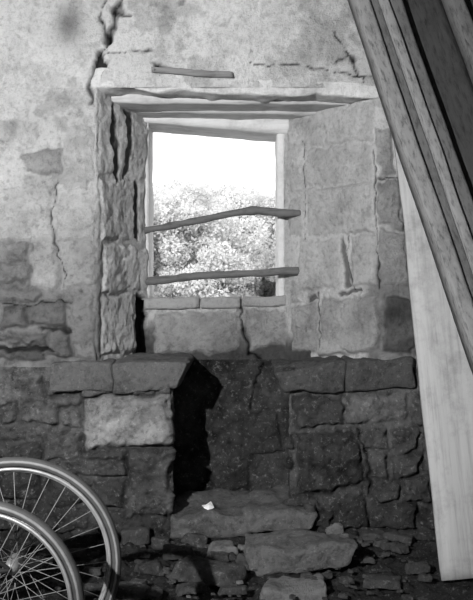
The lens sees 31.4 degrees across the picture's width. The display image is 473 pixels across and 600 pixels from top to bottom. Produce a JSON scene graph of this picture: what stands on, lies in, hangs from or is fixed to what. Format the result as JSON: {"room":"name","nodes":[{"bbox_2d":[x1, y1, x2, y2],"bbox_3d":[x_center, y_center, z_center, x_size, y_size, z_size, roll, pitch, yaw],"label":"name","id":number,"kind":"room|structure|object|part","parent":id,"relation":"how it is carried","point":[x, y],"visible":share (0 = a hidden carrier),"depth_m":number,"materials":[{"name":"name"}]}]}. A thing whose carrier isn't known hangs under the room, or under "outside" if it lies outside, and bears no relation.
{"room":"abandoned stone building","nodes":[
{"label":"abandoned stone building","id":0,"kind":"room"},
{"bbox_2d":[143,123,153,297],"bbox_3d":[-0.429,-0.423,4.049,0.051,0.845,0.231,0,0,0],"label":"window frame","id":1,"kind":"structure","parent":0,"point":[148,201],"depth_m":3.96,"materials":[{"name":"wood"}]},
{"bbox_2d":[0,87,416,366],"bbox_3d":[-0.150,-0.302,3.734,4.100,1.165,0.527,0,0,0],"label":"masonry","id":2,"kind":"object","parent":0,"point":[74,254],"visible":0.83,"depth_m":3.54,"materials":[{"name":"grey stone"}]},
{"bbox_2d":[0,0,374,88],"bbox_3d":[-0.150,-1.393,3.505,4.100,1.015,0.072,0,0,0],"label":"plaster","id":3,"kind":"object","parent":2,"relation":"on","point":[44,43],"depth_m":3.50,"materials":[{"name":"grey paint"}]},
{"bbox_3d":[-0.183,-0.944,3.485,0.342,0.046,0.032,0,0,0],"label":"wooden slat","id":4,"kind":"part","parent":3,"relation":"part of","materials":[{"name":"grey wood"}]},
{"bbox_2d":[144,295,286,309],"bbox_3d":[-0.096,0.013,4.044,0.678,0.071,0.246,0,0,0],"label":"sill stones","id":5,"kind":"structure","parent":2,"relation":"on","point":[152,303],"depth_m":3.93},
{"bbox_2d":[144,118,288,141],"bbox_3d":[-0.100,-0.838,4.035,0.719,0.131,0.256,0,0,0],"label":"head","id":6,"kind":"object","parent":2,"relation":"attached to","point":[266,130],"visible":0.51,"depth_m":3.92},
{"bbox_2d":[143,206,300,233],"bbox_3d":[-0.068,-0.372,3.902,0.738,0.126,0.048,0,0,5],"label":"bar","id":7,"kind":"object","parent":2,"relation":"attached to","point":[251,210],"visible":1,"depth_m":3.89,"materials":[{"name":"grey wood"}]},
{"bbox_2d":[145,267,299,284],"bbox_3d":[-0.070,-0.111,3.901,0.730,0.082,0.052,0,0,6],"label":"bar","id":8,"kind":"object","parent":2,"relation":"attached to","point":[182,277],"visible":1,"depth_m":3.89,"materials":[{"name":"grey wood"}]},
{"bbox_2d":[111,94,348,119],"bbox_3d":[0.009,-0.894,3.790,1.306,0.119,0.350,0,0,0],"label":"inner timbers","id":9,"kind":"object","parent":2,"relation":"attached to","point":[144,106],"visible":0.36,"depth_m":3.71,"materials":[{"name":"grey wood"}]},
{"bbox_2d":[91,68,378,103],"bbox_3d":[0.004,-0.907,3.566,1.221,0.132,0.151,0,0,0],"label":"front timber","id":10,"kind":"object","parent":2,"relation":"on","point":[350,92],"visible":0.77,"depth_m":3.51,"materials":[{"name":"grey wood"}]},
{"bbox_2d":[0,531,472,599],"bbox_3d":[-0.150,0.989,1.350,4.100,0.080,5.300,0,0,0],"label":"floor","id":11,"kind":"structure","parent":0,"point":[425,550],"depth_m":3.06,"materials":[{"name":"grey stone"}]},
{"bbox_2d":[0,501,84,599],"bbox_3d":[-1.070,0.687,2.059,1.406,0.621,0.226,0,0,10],"label":"wheel","id":12,"kind":"object","parent":11,"relation":"on","point":[34,525],"visible":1,"depth_m":2.02,"materials":[{"name":"rubber"}]},
{"bbox_2d":[0,457,121,599],"bbox_3d":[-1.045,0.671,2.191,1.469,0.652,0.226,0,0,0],"label":"wheel","id":13,"kind":"object","parent":11,"relation":"on","point":[52,471],"visible":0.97,"depth_m":2.26,"materials":[{"name":"rubber"}]},
{"bbox_2d":[0,359,435,540],"bbox_3d":[-0.150,0.670,3.697,4.100,0.780,0.537,0,0,0],"label":"stone wall","id":14,"kind":"structure","parent":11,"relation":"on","point":[360,457],"depth_m":3.50,"materials":[{"name":"grey stone"}]},
{"bbox_2d":[50,352,193,393],"bbox_3d":[-0.489,0.317,3.734,0.587,0.154,0.544,0,0,0],"label":"stone ledge","id":15,"kind":"object","parent":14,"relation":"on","point":[135,372],"visible":0.91,"depth_m":3.47,"materials":[{"name":"grey stone"}]},
{"bbox_2d":[271,355,415,393],"bbox_3d":[0.453,0.308,3.729,0.594,0.167,0.561,0,0,0],"label":"stone ledge","id":16,"kind":"object","parent":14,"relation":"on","point":[331,374],"visible":0.84,"depth_m":3.47,"materials":[{"name":"grey stone"}]},
{"bbox_2d":[38,504,432,599],"bbox_3d":[-0.008,0.929,3.066,1.547,0.177,0.954,0,0,0],"label":"rubble stones","id":17,"kind":"object","parent":11,"relation":"on","point":[215,569],"visible":0.78,"depth_m":3.04},
{"bbox_2d":[170,485,317,539],"bbox_3d":[0.026,0.924,3.648,0.616,0.176,0.447,0,0,0],"label":"stone step","id":18,"kind":"structure","parent":11,"relation":"on","point":[234,513],"depth_m":3.46,"materials":[{"name":"grey stone"}]},
{"bbox_2d":[202,501,213,509],"bbox_3d":[-0.121,0.859,3.501,0.045,0.032,0.036,0,0,-37],"label":"crumpled paper","id":19,"kind":"object","parent":18,"relation":"on","point":[209,505],"visible":1,"depth_m":3.50,"materials":[{"name":"white paper"}]},
{"bbox_2d":[259,574,327,599],"bbox_3d":[0.196,1.002,2.906,0.237,0.077,0.176,0,0,0],"label":"stone slab","id":20,"kind":"object","parent":11,"relation":"on","point":[280,588],"visible":0.94,"depth_m":2.84,"materials":[{"name":"grey stone"}]},
{"bbox_2d":[244,528,357,576],"bbox_3d":[0.243,0.955,3.209,0.431,0.134,0.285,0,0,0],"label":"stone slab","id":21,"kind":"object","parent":11,"relation":"on","point":[297,550],"visible":0.99,"depth_m":3.08,"materials":[{"name":"grey stone"}]},
{"bbox_2d":[348,0,472,373],"bbox_3d":[0.654,-0.434,3.020,0.110,2.914,1.204,0,0,-42],"label":"plank","id":22,"kind":"object","parent":11,"relation":"on","point":[458,296],"visible":1,"depth_m":2.99,"materials":[{"name":"grey wood"}]},
{"bbox_2d":[370,0,472,300],"bbox_3d":[0.702,-0.431,3.047,0.107,2.912,1.216,0,0,-43],"label":"plank","id":23,"kind":"object","parent":11,"relation":"on","point":[421,139],"visible":0.42,"depth_m":3.02,"materials":[{"name":"grey wood"}]},
{"bbox_2d":[378,0,472,272],"bbox_3d":[0.736,-0.429,3.019,0.103,2.917,1.210,0,0,-42],"label":"plank","id":24,"kind":"object","parent":11,"relation":"on","point":[439,159],"visible":0.47,"depth_m":3.01,"materials":[{"name":"grey wood"}]},
{"bbox_2d":[389,0,472,238],"bbox_3d":[0.780,-0.434,3.029,0.106,2.911,1.210,0,0,-42],"label":"plank","id":25,"kind":"object","parent":11,"relation":"on","point":[465,199],"visible":0.56,"depth_m":3.05,"materials":[{"name":"grey wood"}]},
{"bbox_2d":[394,144,472,580],"bbox_3d":[0.850,-0.185,3.220,0.392,2.372,0.619,0,0,-19],"label":"board","id":26,"kind":"object","parent":11,"relation":"on","point":[445,376],"visible":0.48,"depth_m":3.10,"materials":[{"name":"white wood"}]},
{"bbox_2d":[403,0,472,198],"bbox_3d":[0.898,-0.454,3.064,0.143,2.920,1.223,0,0,-42],"label":"plank","id":27,"kind":"object","parent":11,"relation":"on","point":[451,83],"visible":0.84,"depth_m":3.16,"materials":[{"name":"grey wood"}]},
{"bbox_2d":[442,0,472,84],"bbox_3d":[1.010,-0.431,3.019,0.120,2.918,1.221,0,0,-42],"label":"plank","id":28,"kind":"object","parent":11,"relation":"on","point":[457,12],"visible":0.8,"depth_m":3.14,"materials":[{"name":"grey wood"}]},
{"bbox_2d":[465,0,472,19],"bbox_3d":[1.150,-0.463,3.058,0.196,2.934,1.270,0,0,-43],"label":"plank","id":29,"kind":"object","parent":11,"relation":"on","point":[469,3],"visible":0.07,"depth_m":3.23,"materials":[{"name":"black wood"}]},
{"bbox_2d":[275,134,284,295],"bbox_3d":[0.209,-0.402,4.048,0.042,0.811,0.231,0,0,0],"label":"window frame","id":30,"kind":"structure","parent":0,"point":[279,143],"depth_m":3.94,"materials":[{"name":"wood"}]},
{"label":"outside","id":31,"kind":"structure","parent":0,"visible":0},
{"bbox_3d":[0.000,1.400,33.840,80.000,0.200,59.320,0,0,0],"label":"ground","id":32,"kind":"structure","parent":31,"visible":0},
{"bbox_2d":[153,176,188,275],"bbox_3d":[-2.440,-1.143,24.606,4.829,4.914,4.077,0,0,-35],"label":"tree","id":33,"kind":"object","parent":32,"relation":"on","point":[172,185],"visible":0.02,"depth_m":24.34,"materials":[{"name":"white plant"}]},
{"bbox_2d":[153,208,194,297],"bbox_3d":[-2.559,-0.545,19.465,3.647,3.710,3.078,0,0,12],"label":"tree","id":34,"kind":"object","parent":32,"relation":"on","point":[163,270],"visible":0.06,"depth_m":18.94,"materials":[{"name":"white plant"}]},
{"bbox_2d":[155,181,215,274],"bbox_3d":[-1.268,-1.193,26.316,4.160,5.014,4.928,0,0,18],"label":"tree","id":35,"kind":"object","parent":32,"relation":"on","point":[169,181],"visible":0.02,"depth_m":25.97,"materials":[{"name":"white plant"}]},
{"bbox_2d":[153,178,250,297],"bbox_3d":[-1.535,-0.794,20.494,4.139,4.212,3.494,0,0,0],"label":"tree","id":36,"kind":"object","parent":32,"relation":"on","point":[164,203],"visible":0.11,"depth_m":19.56,"materials":[{"name":"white plant"}]},
{"bbox_2d":[153,199,271,297],"bbox_3d":[-0.619,-0.495,19.360,2.995,3.610,3.548,0,0,6],"label":"tree","id":37,"kind":"object","parent":32,"relation":"on","point":[210,255],"visible":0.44,"depth_m":18.86,"materials":[{"name":"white plant"}]},
{"bbox_2d":[192,180,274,296],"bbox_3d":[-0.545,-1.044,23.679,3.910,4.713,4.632,0,0,-16],"label":"tree","id":38,"kind":"object","parent":32,"relation":"on","point":[221,189],"visible":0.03,"depth_m":22.45,"materials":[{"name":"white plant"}]},
{"bbox_2d":[192,183,275,296],"bbox_3d":[0.375,-0.844,21.613,4.238,4.312,3.578,0,0,40],"label":"tree","id":39,"kind":"object","parent":32,"relation":"on","point":[246,198],"visible":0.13,"depth_m":20.99,"materials":[{"name":"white plant"}]},
{"bbox_2d":[267,225,275,295],"bbox_3d":[2.730,-0.794,20.899,4.139,4.212,3.494,0,0,36],"label":"tree","id":40,"kind":"object","parent":32,"relation":"on","point":[274,237],"visible":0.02,"depth_m":20.50,"materials":[{"name":"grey plant"}]}
]}

